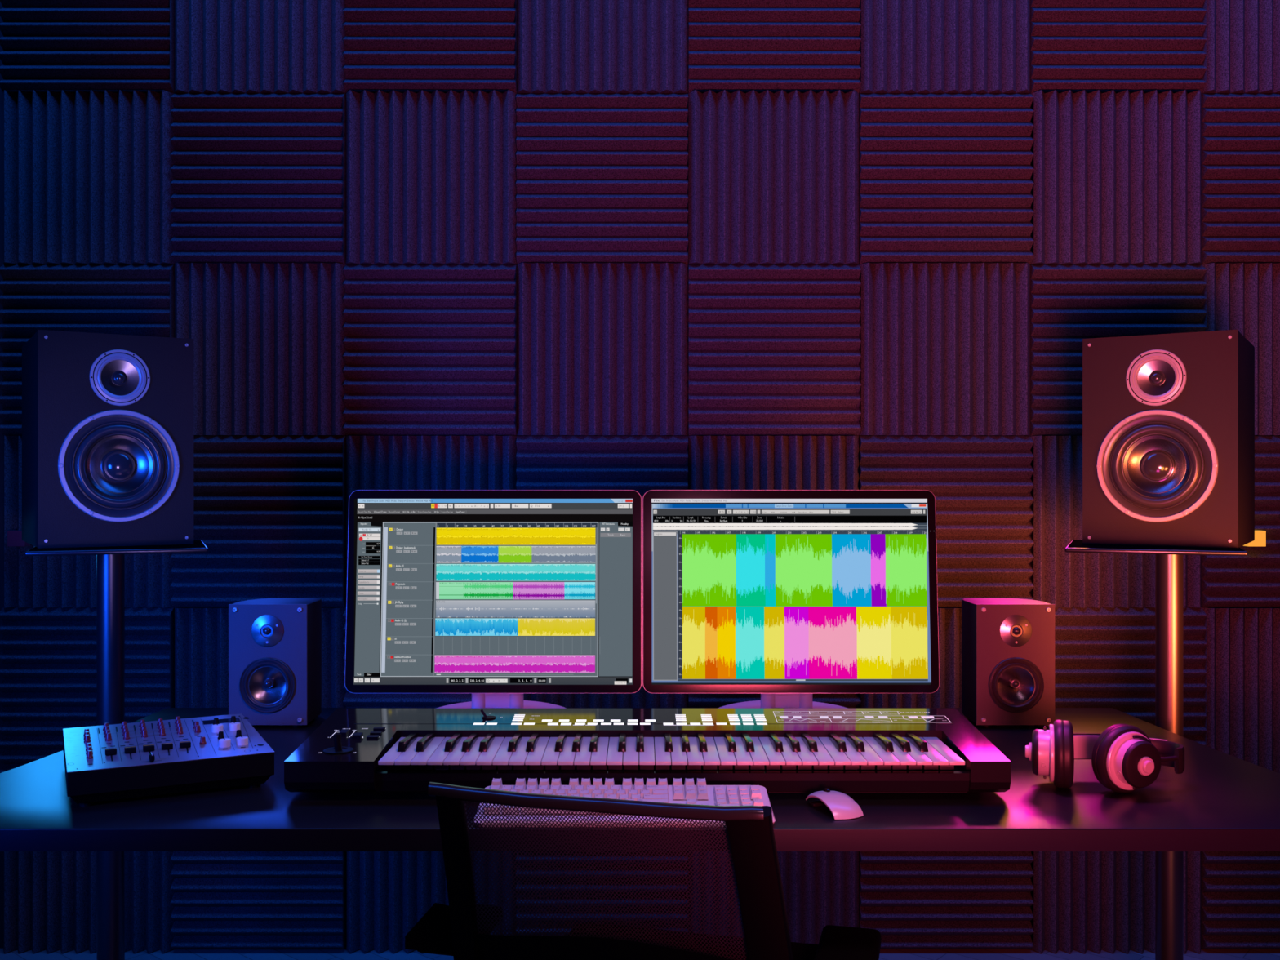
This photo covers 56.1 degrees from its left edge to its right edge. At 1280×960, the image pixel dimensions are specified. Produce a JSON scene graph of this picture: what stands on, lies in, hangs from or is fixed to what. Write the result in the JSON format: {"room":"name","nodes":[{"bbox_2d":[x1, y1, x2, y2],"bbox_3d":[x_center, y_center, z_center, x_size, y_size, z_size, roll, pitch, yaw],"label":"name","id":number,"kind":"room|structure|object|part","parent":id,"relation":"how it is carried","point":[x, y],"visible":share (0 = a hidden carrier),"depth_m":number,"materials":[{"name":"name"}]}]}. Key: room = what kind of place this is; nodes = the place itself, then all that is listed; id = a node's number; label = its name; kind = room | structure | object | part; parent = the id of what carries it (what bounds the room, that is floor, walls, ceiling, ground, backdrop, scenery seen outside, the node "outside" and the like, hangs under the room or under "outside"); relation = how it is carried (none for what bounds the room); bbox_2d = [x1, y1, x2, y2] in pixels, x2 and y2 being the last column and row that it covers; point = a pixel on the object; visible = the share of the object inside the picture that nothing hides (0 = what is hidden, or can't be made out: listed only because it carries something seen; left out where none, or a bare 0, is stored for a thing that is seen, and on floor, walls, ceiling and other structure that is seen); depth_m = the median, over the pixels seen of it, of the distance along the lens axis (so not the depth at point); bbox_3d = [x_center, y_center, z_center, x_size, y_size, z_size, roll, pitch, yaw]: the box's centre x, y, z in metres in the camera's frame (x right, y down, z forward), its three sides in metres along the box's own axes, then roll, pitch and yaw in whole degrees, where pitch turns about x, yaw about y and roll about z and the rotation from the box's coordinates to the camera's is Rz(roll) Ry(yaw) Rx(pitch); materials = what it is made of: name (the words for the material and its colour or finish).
{"room":"studio","nodes":[
{"label":"studio","id":0,"kind":"room"},
{"bbox_2d":[0,1,1029,948],"bbox_3d":[0.000,-0.265,3.209,5.200,3.000,0.088,0,0,0],"label":"wall","id":1,"kind":"structure","parent":0,"point":[1,5],"depth_m":3.17,"materials":[{"name":"grey paint"}]},
{"bbox_2d":[0,264,174,435],"bbox_3d":[-1.449,-0.342,3.145,0.448,0.448,0.040,0,0,0],"label":"panel","id":2,"kind":"object","parent":1,"relation":"attached to","point":[133,300],"visible":0.56,"depth_m":3.14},
{"bbox_2d":[0,0,174,93],"bbox_3d":[-1.449,-1.241,3.145,0.448,0.448,0.040,0,0,0],"label":"panel","id":3,"kind":"object","parent":1,"relation":"attached to","point":[45,44],"visible":0.99,"depth_m":3.14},
{"bbox_2d":[0,606,175,773],"bbox_3d":[-1.449,0.558,3.145,0.448,0.448,0.040,0,0,0],"label":"panel","id":4,"kind":"object","parent":1,"relation":"attached to","point":[48,655],"visible":0.67,"depth_m":3.14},
{"bbox_2d":[3,851,174,953],"bbox_3d":[-1.449,1.008,3.145,0.448,0.448,0.040,0,0,0],"label":"panel","id":5,"kind":"object","parent":1,"relation":"attached to","point":[50,897],"visible":0.55,"depth_m":3.14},
{"bbox_2d":[3,435,174,607],"bbox_3d":[-1.449,0.108,3.145,0.448,0.448,0.040,0,0,0],"label":"panel","id":6,"kind":"object","parent":1,"relation":"attached to","point":[66,580],"visible":0.41,"depth_m":3.14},
{"bbox_2d":[3,89,174,264],"bbox_3d":[-1.449,-0.791,3.145,0.448,0.448,0.040,0,0,0],"label":"panel","id":7,"kind":"object","parent":1,"relation":"attached to","point":[88,176],"visible":1,"depth_m":3.14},
{"bbox_2d":[170,851,346,949],"bbox_3d":[-0.999,1.008,3.145,0.448,0.448,0.040,0,0,0],"label":"panel","id":8,"kind":"object","parent":1,"relation":"attached to","point":[220,900],"visible":0.54,"depth_m":3.14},
{"bbox_2d":[170,435,346,606],"bbox_3d":[-0.999,0.108,3.145,0.448,0.448,0.040,0,0,0],"label":"panel","id":9,"kind":"object","parent":1,"relation":"attached to","point":[269,512],"visible":0.8,"depth_m":3.14,"materials":[{"name":"fabric"}]},
{"bbox_2d":[170,93,346,265],"bbox_3d":[-0.999,-0.791,3.145,0.448,0.448,0.040,0,0,0],"label":"panel","id":10,"kind":"object","parent":1,"relation":"attached to","point":[259,177],"visible":0.99,"depth_m":3.14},
{"bbox_2d":[174,606,346,707],"bbox_3d":[-0.999,0.558,3.145,0.448,0.448,0.040,0,0,0],"label":"panel","id":11,"kind":"object","parent":1,"relation":"attached to","point":[201,633],"visible":0.28,"depth_m":3.14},
{"bbox_2d":[174,262,346,435],"bbox_3d":[-0.999,-0.342,3.145,0.448,0.448,0.040,0,0,0],"label":"panel","id":12,"kind":"object","parent":1,"relation":"attached to","point":[269,349],"visible":0.87,"depth_m":3.14,"materials":[{"name":"fabric"}]},
{"bbox_2d":[174,0,346,93],"bbox_3d":[-0.999,-1.241,3.145,0.448,0.448,0.040,0,0,0],"label":"panel","id":13,"kind":"object","parent":1,"relation":"attached to","point":[221,46],"visible":1,"depth_m":3.14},
{"bbox_2d":[342,607,471,707],"bbox_3d":[-0.549,0.558,3.145,0.448,0.448,0.040,0,0,0],"label":"panel","id":14,"kind":"object","parent":1,"relation":"attached to","point":[350,700],"visible":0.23,"depth_m":3.14,"materials":[{"name":"fabric"}]},
{"bbox_2d":[342,264,516,435],"bbox_3d":[-0.549,-0.342,3.145,0.448,0.448,0.040,0,0,0],"label":"panel","id":15,"kind":"object","parent":1,"relation":"attached to","point":[431,350],"visible":1,"depth_m":3.14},
{"bbox_2d":[342,0,516,93],"bbox_3d":[-0.549,-1.241,3.145,0.448,0.448,0.040,0,0,0],"label":"panel","id":16,"kind":"object","parent":1,"relation":"attached to","point":[389,44],"visible":1,"depth_m":3.14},
{"bbox_2d":[346,851,516,953],"bbox_3d":[-0.549,1.008,3.145,0.448,0.448,0.040,0,0,0],"label":"panel","id":17,"kind":"object","parent":1,"relation":"attached to","point":[388,893],"visible":0.34,"depth_m":3.14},
{"bbox_2d":[346,435,516,600],"bbox_3d":[-0.549,0.108,3.145,0.448,0.448,0.040,0,0,0],"label":"panel","id":18,"kind":"object","parent":1,"relation":"attached to","point":[372,462],"visible":0.44,"depth_m":3.14,"materials":[{"name":"fabric"}]},
{"bbox_2d":[346,89,516,264],"bbox_3d":[-0.549,-0.791,3.145,0.448,0.448,0.040,0,0,0],"label":"panel","id":19,"kind":"object","parent":1,"relation":"attached to","point":[431,175],"visible":1,"depth_m":3.14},
{"bbox_2d":[515,851,688,936],"bbox_3d":[-0.099,1.008,3.145,0.448,0.448,0.040,0,0,0],"label":"panel","id":20,"kind":"object","parent":1,"relation":"attached to","point":[574,852],"visible":0.18,"depth_m":3.14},
{"bbox_2d":[515,435,688,606],"bbox_3d":[-0.099,0.108,3.145,0.448,0.448,0.040,0,0,0],"label":"panel","id":21,"kind":"object","parent":1,"relation":"attached to","point":[642,464],"visible":0.35,"depth_m":3.14,"materials":[{"name":"fabric"}]},
{"bbox_2d":[515,93,688,264],"bbox_3d":[-0.099,-0.791,3.145,0.448,0.448,0.040,0,0,0],"label":"panel","id":22,"kind":"object","parent":1,"relation":"attached to","point":[602,177],"visible":1,"depth_m":3.14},
{"bbox_2d":[516,262,688,435],"bbox_3d":[-0.099,-0.342,3.145,0.448,0.448,0.040,0,0,0],"label":"panel","id":23,"kind":"object","parent":1,"relation":"attached to","point":[602,348],"visible":1,"depth_m":3.14,"materials":[{"name":"fabric"}]},
{"bbox_2d":[516,0,688,93],"bbox_3d":[-0.099,-1.241,3.145,0.448,0.448,0.040,0,0,0],"label":"panel","id":24,"kind":"object","parent":1,"relation":"attached to","point":[563,46],"visible":1,"depth_m":3.14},
{"bbox_2d":[523,606,688,707],"bbox_3d":[-0.099,0.558,3.145,0.448,0.448,0.040,0,0,0],"label":"panel","id":25,"kind":"object","parent":1,"relation":"attached to","point":[642,698],"visible":0.2,"depth_m":3.14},
{"bbox_2d":[688,851,858,944],"bbox_3d":[0.351,1.008,3.145,0.448,0.448,0.040,0,0,0],"label":"panel","id":26,"kind":"object","parent":1,"relation":"attached to","point":[820,889],"visible":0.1,"depth_m":3.14,"materials":[{"name":"fabric"}]},
{"bbox_2d":[688,435,858,489],"bbox_3d":[0.351,0.108,3.145,0.448,0.448,0.040,0,0,0],"label":"panel","id":27,"kind":"object","parent":1,"relation":"attached to","point":[714,462],"visible":0.4,"depth_m":3.14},
{"bbox_2d":[688,89,858,264],"bbox_3d":[0.351,-0.791,3.145,0.448,0.448,0.040,0,0,0],"label":"panel","id":28,"kind":"object","parent":1,"relation":"attached to","point":[773,175],"visible":1,"depth_m":3.14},
{"bbox_2d":[688,693,861,707],"bbox_3d":[0.351,0.558,3.145,0.448,0.448,0.040,0,0,0],"label":"panel","id":29,"kind":"object","parent":1,"relation":"attached to","point":[695,700],"visible":0.07,"depth_m":3.14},
{"bbox_2d":[688,264,861,435],"bbox_3d":[0.351,-0.342,3.145,0.448,0.448,0.040,0,0,0],"label":"panel","id":30,"kind":"object","parent":1,"relation":"attached to","point":[774,349],"visible":1,"depth_m":3.14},
{"bbox_2d":[688,0,861,93],"bbox_3d":[0.351,-1.241,3.145,0.448,0.448,0.040,0,0,0],"label":"panel","id":31,"kind":"object","parent":1,"relation":"attached to","point":[733,44],"visible":1,"depth_m":3.14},
{"bbox_2d":[861,606,961,707],"bbox_3d":[0.801,0.558,3.145,0.448,0.448,0.040,0,0,0],"label":"panel","id":32,"kind":"object","parent":1,"relation":"attached to","point":[948,694],"visible":0.21,"depth_m":3.14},
{"bbox_2d":[858,262,1030,435],"bbox_3d":[0.801,-0.342,3.145,0.448,0.448,0.040,0,0,0],"label":"panel","id":33,"kind":"object","parent":1,"relation":"attached to","point":[945,347],"visible":1,"depth_m":3.14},
{"bbox_2d":[858,0,1030,93],"bbox_3d":[0.801,-1.241,3.145,0.448,0.448,0.040,0,0,0],"label":"panel","id":34,"kind":"object","parent":1,"relation":"attached to","point":[908,46],"visible":1,"depth_m":3.14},
{"bbox_2d":[858,851,1033,949],"bbox_3d":[0.801,1.008,3.145,0.448,0.448,0.040,0,0,0],"label":"panel","id":35,"kind":"object","parent":1,"relation":"attached to","point":[914,900],"visible":0.52,"depth_m":3.14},
{"bbox_2d":[858,435,1033,606],"bbox_3d":[0.801,0.108,3.145,0.448,0.448,0.040,0,0,0],"label":"panel","id":36,"kind":"object","parent":1,"relation":"attached to","point":[982,486],"visible":0.72,"depth_m":3.14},
{"bbox_2d":[858,93,1033,265],"bbox_3d":[0.801,-0.791,3.145,0.448,0.448,0.040,0,0,0],"label":"panel","id":37,"kind":"object","parent":1,"relation":"attached to","point":[944,177],"visible":1,"depth_m":3.14,"materials":[{"name":"fabric"}]},
{"bbox_2d":[1030,435,1201,607],"bbox_3d":[1.251,0.108,3.145,0.448,0.448,0.040,0,0,0],"label":"panel","id":38,"kind":"object","parent":1,"relation":"attached to","point":[1063,579],"visible":0.4,"depth_m":3.14,"materials":[{"name":"fabric"}]},
{"bbox_2d":[1030,89,1201,264],"bbox_3d":[1.251,-0.791,3.145,0.448,0.448,0.040,0,0,0],"label":"panel","id":39,"kind":"object","parent":1,"relation":"attached to","point":[1117,173],"visible":1,"depth_m":3.14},
{"bbox_2d":[1031,851,1201,953],"bbox_3d":[1.251,1.008,3.145,0.448,0.448,0.040,0,0,0],"label":"panel","id":40,"kind":"object","parent":1,"relation":"attached to","point":[1095,901],"visible":0.57,"depth_m":3.14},
{"bbox_2d":[1029,264,1206,435],"bbox_3d":[1.251,-0.342,3.145,0.448,0.448,0.040,0,0,0],"label":"panel","id":41,"kind":"object","parent":1,"relation":"attached to","point":[1070,304],"visible":0.66,"depth_m":3.14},
{"bbox_2d":[1030,0,1206,93],"bbox_3d":[1.251,-1.241,3.145,0.448,0.448,0.040,0,0,0],"label":"panel","id":42,"kind":"object","parent":1,"relation":"attached to","point":[1075,44],"visible":0.99,"depth_m":3.14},
{"bbox_2d":[1054,606,1206,746],"bbox_3d":[1.251,0.558,3.145,0.448,0.448,0.040,0,0,0],"label":"panel","id":43,"kind":"object","parent":1,"relation":"attached to","point":[1104,657],"visible":0.49,"depth_m":3.14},
{"bbox_2d":[1200,606,1279,773],"bbox_3d":[1.701,0.558,3.145,0.448,0.448,0.040,0,0,0],"label":"panel","id":44,"kind":"object","parent":1,"relation":"attached to","point":[1243,642],"visible":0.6,"depth_m":3.14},
{"bbox_2d":[1201,851,1279,949],"bbox_3d":[1.701,1.008,3.145,0.448,0.448,0.040,0,0,0],"label":"panel","id":45,"kind":"object","parent":1,"relation":"attached to","point":[1241,890],"visible":0.56,"depth_m":3.14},
{"bbox_2d":[1201,435,1279,606],"bbox_3d":[1.701,0.108,3.145,0.448,0.448,0.040,0,0,0],"label":"panel","id":46,"kind":"object","parent":1,"relation":"attached to","point":[1252,580],"visible":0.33,"depth_m":3.14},
{"bbox_2d":[1243,530,1266,546],"bbox_3d":[1.591,0.151,3.109,0.045,0.041,0.030,0,0,0],"label":"wall lamp","id":47,"kind":"object","parent":46,"relation":"attached to","point":[1260,535],"visible":0.72,"depth_m":3.09,"materials":[{"name":"orange"}]},
{"bbox_2d":[1201,262,1279,435],"bbox_3d":[1.701,-0.342,3.145,0.448,0.448,0.040,0,0,0],"label":"panel","id":48,"kind":"object","parent":1,"relation":"attached to","point":[1243,297],"visible":0.6,"depth_m":3.14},
{"bbox_2d":[1201,93,1279,264],"bbox_3d":[1.701,-0.791,3.145,0.448,0.448,0.040,0,0,0],"label":"panel","id":49,"kind":"object","parent":1,"relation":"attached to","point":[1241,131],"visible":0.99,"depth_m":3.14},
{"bbox_2d":[1201,0,1279,93],"bbox_3d":[1.701,-1.241,3.145,0.448,0.448,0.040,0,0,0],"label":"panel","id":50,"kind":"object","parent":1,"relation":"attached to","point":[1243,36],"visible":0.98,"depth_m":3.14,"materials":[{"name":"fabric"}]},
{"bbox_2d":[0,948,1279,959],"bbox_3d":[0.000,1.260,0.827,5.200,0.050,4.853,0,0,0],"label":"floor","id":51,"kind":"structure","parent":0,"point":[174,954],"depth_m":3.12,"materials":[{"name":"brown wood"}]},
{"bbox_2d":[24,539,208,959],"bbox_3d":[-1.043,0.682,2.385,0.336,1.106,0.338,0,0,-22],"label":"speaker stand","id":52,"kind":"object","parent":51,"relation":"on","point":[110,560],"visible":0.74,"depth_m":2.37,"materials":[{"name":"black metal"}]},
{"bbox_2d":[22,329,193,548],"bbox_3d":[-1.101,-0.077,2.475,0.281,0.413,0.344,0,0,-32],"label":"speaker","id":53,"kind":"object","parent":52,"relation":"on","point":[108,419],"visible":1,"depth_m":2.34},
{"bbox_3d":[-1.031,0.134,2.385,0.314,0.009,0.330,0,0,-22],"label":"plate","id":54,"kind":"part","parent":52,"relation":"part of","materials":[{"name":"black metal"}]},
{"bbox_2d":[0,707,1279,851],"bbox_3d":[0.000,0.850,2.026,2.160,0.770,0.852,0,0,0],"label":"desk","id":55,"kind":"object","parent":51,"relation":"on","point":[1220,802],"visible":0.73,"depth_m":1.66,"materials":[{"name":"black wood"}]},
{"bbox_2d":[62,713,275,806],"bbox_3d":[-0.749,0.432,1.896,0.289,0.067,0.331,0,0,-27],"label":"mixer","id":56,"kind":"object","parent":55,"relation":"on","point":[106,762],"visible":1,"depth_m":1.79,"materials":[{"name":"black plastic"}]},
{"bbox_3d":[-0.865,0.405,1.878,0.009,0.011,0.009,0,0,18],"label":"knob","id":57,"kind":"part","parent":56,"relation":"part of","materials":[{"name":"red plastic"}]},
{"bbox_3d":[-0.876,0.405,1.901,0.009,0.011,0.009,0,0,18],"label":"knob","id":58,"kind":"part","parent":56,"relation":"part of","materials":[{"name":"red plastic"}]},
{"bbox_3d":[-0.835,0.405,1.820,0.009,0.011,0.009,0,0,18],"label":"knob","id":59,"kind":"part","parent":56,"relation":"part of","materials":[{"name":"red plastic"}]},
{"bbox_3d":[-0.824,0.405,1.795,0.009,0.011,0.009,0,0,18],"label":"knob","id":60,"kind":"part","parent":56,"relation":"part of","materials":[{"name":"red plastic"}]},
{"bbox_3d":[-0.811,0.405,1.768,0.009,0.011,0.009,0,0,18],"label":"knob","id":61,"kind":"part","parent":56,"relation":"part of","materials":[{"name":"red plastic"}]},
{"bbox_3d":[-0.875,0.404,1.967,0.010,0.012,0.010,0,0,-27],"label":"knob","id":62,"kind":"part","parent":56,"relation":"part of","materials":[{"name":"red plastic"}]},
{"bbox_3d":[-0.862,0.404,1.941,0.010,0.012,0.010,0,0,-27],"label":"knob","id":63,"kind":"part","parent":56,"relation":"part of","materials":[{"name":"red plastic"}]},
{"bbox_3d":[-0.849,0.404,1.915,0.010,0.012,0.010,0,0,-27],"label":"knob","id":64,"kind":"part","parent":56,"relation":"part of","materials":[{"name":"red plastic"}]},
{"bbox_3d":[-0.837,0.404,1.889,0.010,0.012,0.010,0,0,-27],"label":"knob","id":65,"kind":"part","parent":56,"relation":"part of","materials":[{"name":"red plastic"}]},
{"bbox_3d":[-0.851,0.404,1.980,0.010,0.012,0.010,0,0,-27],"label":"knob","id":66,"kind":"part","parent":56,"relation":"part of","materials":[{"name":"red plastic"}]},
{"bbox_3d":[-0.838,0.404,1.953,0.010,0.012,0.010,0,0,-27],"label":"knob","id":67,"kind":"part","parent":56,"relation":"part of","materials":[{"name":"red plastic"}]},
{"bbox_3d":[-0.825,0.404,1.926,0.010,0.012,0.010,0,0,-27],"label":"knob","id":68,"kind":"part","parent":56,"relation":"part of","materials":[{"name":"red plastic"}]},
{"bbox_3d":[-0.813,0.404,1.901,0.010,0.012,0.010,0,0,-27],"label":"knob","id":69,"kind":"part","parent":56,"relation":"part of","materials":[{"name":"red plastic"}]},
{"bbox_3d":[-0.827,0.404,1.995,0.010,0.012,0.010,0,0,-27],"label":"knob","id":70,"kind":"part","parent":56,"relation":"part of","materials":[{"name":"red plastic"}]},
{"bbox_3d":[-0.815,0.404,1.967,0.010,0.012,0.010,0,0,-27],"label":"knob","id":71,"kind":"part","parent":56,"relation":"part of","materials":[{"name":"red plastic"}]},
{"bbox_3d":[-0.802,0.404,1.941,0.010,0.012,0.010,0,0,-27],"label":"knob","id":72,"kind":"part","parent":56,"relation":"part of","materials":[{"name":"red plastic"}]},
{"bbox_3d":[-0.790,0.404,1.915,0.010,0.012,0.010,0,0,-27],"label":"knob","id":73,"kind":"part","parent":56,"relation":"part of","materials":[{"name":"red plastic"}]},
{"bbox_3d":[-0.802,0.404,2.007,0.010,0.012,0.010,0,0,-27],"label":"knob","id":74,"kind":"part","parent":56,"relation":"part of","materials":[{"name":"red plastic"}]},
{"bbox_3d":[-0.790,0.404,1.979,0.010,0.012,0.010,0,0,-27],"label":"knob","id":75,"kind":"part","parent":56,"relation":"part of","materials":[{"name":"red plastic"}]},
{"bbox_3d":[-0.778,0.404,1.952,0.010,0.012,0.010,0,0,-27],"label":"knob","id":76,"kind":"part","parent":56,"relation":"part of","materials":[{"name":"red plastic"}]},
{"bbox_3d":[-0.766,0.404,1.925,0.010,0.012,0.010,0,0,-27],"label":"knob","id":77,"kind":"part","parent":56,"relation":"part of","materials":[{"name":"red plastic"}]},
{"bbox_3d":[-0.779,0.404,2.022,0.010,0.012,0.010,0,0,-27],"label":"knob","id":78,"kind":"part","parent":56,"relation":"part of","materials":[{"name":"red plastic"}]},
{"bbox_3d":[-0.767,0.404,1.994,0.010,0.012,0.010,0,0,-27],"label":"knob","id":79,"kind":"part","parent":56,"relation":"part of","materials":[{"name":"red plastic"}]},
{"bbox_3d":[-0.755,0.404,1.967,0.010,0.012,0.010,0,0,-27],"label":"knob","id":80,"kind":"part","parent":56,"relation":"part of","materials":[{"name":"red plastic"}]},
{"bbox_3d":[-0.743,0.404,1.940,0.010,0.012,0.010,0,0,-27],"label":"knob","id":81,"kind":"part","parent":56,"relation":"part of","materials":[{"name":"red plastic"}]},
{"bbox_3d":[-0.733,0.405,1.982,0.010,0.011,0.010,0,0,-27],"label":"knob","id":82,"kind":"part","parent":56,"relation":"part of","materials":[{"name":"red plastic"}]},
{"bbox_3d":[-0.719,0.405,1.951,0.010,0.011,0.010,0,0,-27],"label":"knob","id":83,"kind":"part","parent":56,"relation":"part of","materials":[{"name":"red plastic"}]},
{"bbox_3d":[-0.679,0.405,1.864,0.010,0.011,0.010,0,0,-27],"label":"knob","id":84,"kind":"part","parent":56,"relation":"part of","materials":[{"name":"red plastic"}]},
{"bbox_3d":[-0.711,0.405,2.013,0.010,0.011,0.010,0,0,-27],"label":"knob","id":85,"kind":"part","parent":56,"relation":"part of","materials":[{"name":"black plastic"}]},
{"bbox_3d":[-0.688,0.405,1.956,0.018,0.010,0.018,0,0,-27],"label":"white knob","id":86,"kind":"part","parent":56,"relation":"part of","materials":[{"name":"white plastic"}]},
{"bbox_3d":[-0.664,0.405,1.902,0.010,0.011,0.010,0,0,-27],"label":"knob","id":87,"kind":"part","parent":56,"relation":"part of","materials":[{"name":"black plastic"}]},
{"bbox_3d":[-0.639,0.405,1.848,0.018,0.010,0.018,0,0,-27],"label":"white knob","id":88,"kind":"part","parent":56,"relation":"part of","materials":[{"name":"white plastic"}]},
{"bbox_3d":[-0.687,0.405,2.027,0.010,0.011,0.010,0,0,-27],"label":"knob","id":89,"kind":"part","parent":56,"relation":"part of","materials":[{"name":"black plastic"}]},
{"bbox_3d":[-0.666,0.405,1.971,0.018,0.010,0.018,0,0,-27],"label":"white knob","id":90,"kind":"part","parent":56,"relation":"part of","materials":[{"name":"white plastic"}]},
{"bbox_3d":[-0.640,0.405,1.915,0.010,0.011,0.010,0,0,-27],"label":"knob","id":91,"kind":"part","parent":56,"relation":"part of","materials":[{"name":"black plastic"}]},
{"bbox_3d":[-0.617,0.405,1.861,0.018,0.010,0.018,0,0,-27],"label":"white knob","id":92,"kind":"part","parent":56,"relation":"part of","materials":[{"name":"white plastic"}]},
{"bbox_2d":[228,598,321,727],"bbox_3d":[-0.697,0.349,2.304,0.149,0.232,0.134,0,0,0],"label":"speaker","id":93,"kind":"object","parent":55,"relation":"on","point":[275,644],"visible":0.99,"depth_m":2.25},
{"bbox_2d":[344,489,641,708],"bbox_3d":[-0.277,0.242,2.335,0.560,0.446,0.300,0,0,0],"label":"computer monitor","id":94,"kind":"object","parent":55,"relation":"on","point":[497,597],"visible":0.98,"depth_m":2.28,"materials":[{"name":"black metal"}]},
{"bbox_2d":[473,777,775,827],"bbox_3d":[-0.021,0.445,1.664,0.407,0.038,0.122,0,0,0],"label":"keyboard","id":95,"kind":"object","parent":55,"relation":"on","point":[700,793],"visible":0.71,"depth_m":1.67,"materials":[{"name":"white plastic"}]},
{"bbox_2d":[284,708,1010,792],"bbox_3d":[0.011,0.417,1.878,1.046,0.080,0.302,0,0,0],"label":"synthesizer","id":96,"kind":"object","parent":55,"relation":"on","point":[379,750],"visible":1,"depth_m":1.80,"materials":[{"name":"black plastic"}]},
{"bbox_3d":[-0.248,0.389,1.967,0.022,0.002,0.022,0,0,7],"label":"value knob","id":97,"kind":"part","parent":96,"relation":"part of","materials":[{"name":"black plastic"}]},
{"bbox_2d":[642,489,939,708],"bbox_3d":[0.285,0.242,2.335,0.560,0.446,0.300,0,0,0],"label":"computer monitor","id":98,"kind":"object","parent":55,"relation":"on","point":[786,597],"visible":0.98,"depth_m":2.28,"materials":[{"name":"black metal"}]},
{"bbox_2d":[805,787,863,819],"bbox_3d":[0.271,0.450,1.686,0.047,0.028,0.094,0,0,-24],"label":"computer mouse","id":99,"kind":"object","parent":55,"relation":"on","point":[842,806],"visible":1,"depth_m":1.66,"materials":[{"name":"grey plastic"}]},
{"bbox_2d":[961,598,1054,727],"bbox_3d":[0.703,0.349,2.304,0.149,0.232,0.134,0,0,0],"label":"speaker","id":100,"kind":"object","parent":55,"relation":"on","point":[1008,644],"visible":1,"depth_m":2.25},
{"bbox_2d":[1025,720,1184,792],"bbox_3d":[0.707,0.414,1.815,0.242,0.102,0.160,0,0,0],"label":"headphones","id":101,"kind":"object","parent":55,"relation":"on","point":[1124,758],"visible":1,"depth_m":1.77,"materials":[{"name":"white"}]},
{"bbox_2d":[1053,720,1074,787],"bbox_3d":[0.640,0.414,1.816,0.028,0.101,0.101,0,0,17],"label":"cushion","id":102,"kind":"object","parent":101,"relation":"on","point":[1063,731],"depth_m":1.78,"materials":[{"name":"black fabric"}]},
{"bbox_2d":[1091,724,1151,792],"bbox_3d":[0.720,0.415,1.789,0.101,0.101,0.030,0,0,-20],"label":"ear cup","id":103,"kind":"object","parent":101,"relation":"on","point":[1109,748],"depth_m":1.76,"materials":[{"name":"black fabric"}]},
{"bbox_3d":[0.784,0.417,1.795,0.059,0.009,0.008,0,0,-21],"label":"yoke arm","id":104,"kind":"part","parent":101,"relation":"part of","materials":[{"name":"black plastic"}]},
{"bbox_2d":[404,782,881,959],"bbox_3d":[0.012,0.808,1.711,0.674,0.854,0.643,0,0,0],"label":"office chair","id":105,"kind":"object","parent":51,"relation":"on","point":[462,929],"visible":1,"depth_m":1.50,"materials":[{"name":"black fabric"}]},
{"bbox_3d":[-0.268,0.671,1.795,0.085,0.028,0.150,0,0,14],"label":"armrest","id":106,"kind":"part","parent":105,"relation":"part of","materials":[{"name":"black plastic"}]},
{"bbox_3d":[-0.063,0.391,1.451,0.430,0.019,0.032,0,0,16],"label":"rail","id":107,"kind":"part","parent":105,"relation":"part of","materials":[{"name":"black"}]},
{"bbox_3d":[0.060,0.770,1.736,0.480,0.070,0.480,0,0,14],"label":"seat","id":108,"kind":"part","parent":105,"relation":"part of","materials":[{"name":"black fabric"}]},
{"bbox_3d":[0.278,0.664,1.628,0.085,0.028,0.260,0,0,14],"label":"armrest","id":109,"kind":"part","parent":105,"relation":"part of","materials":[{"name":"black plastic"}]},
{"bbox_2d":[1064,539,1248,959],"bbox_3d":[1.037,0.682,2.387,0.348,1.106,0.338,0,0,22],"label":"speaker stand","id":110,"kind":"object","parent":51,"relation":"on","point":[1169,561],"visible":0.77,"depth_m":2.37,"materials":[{"name":"black metal"}]},
{"bbox_3d":[1.020,0.134,2.390,0.314,0.009,0.330,0,0,22],"label":"plate","id":111,"kind":"part","parent":110,"relation":"part of","materials":[{"name":"black metal"}]},
{"bbox_2d":[1082,329,1254,548],"bbox_3d":[1.094,-0.077,2.475,0.281,0.413,0.344,0,0,32],"label":"speaker","id":112,"kind":"object","parent":110,"relation":"on","point":[1168,420],"visible":1,"depth_m":2.34}
]}

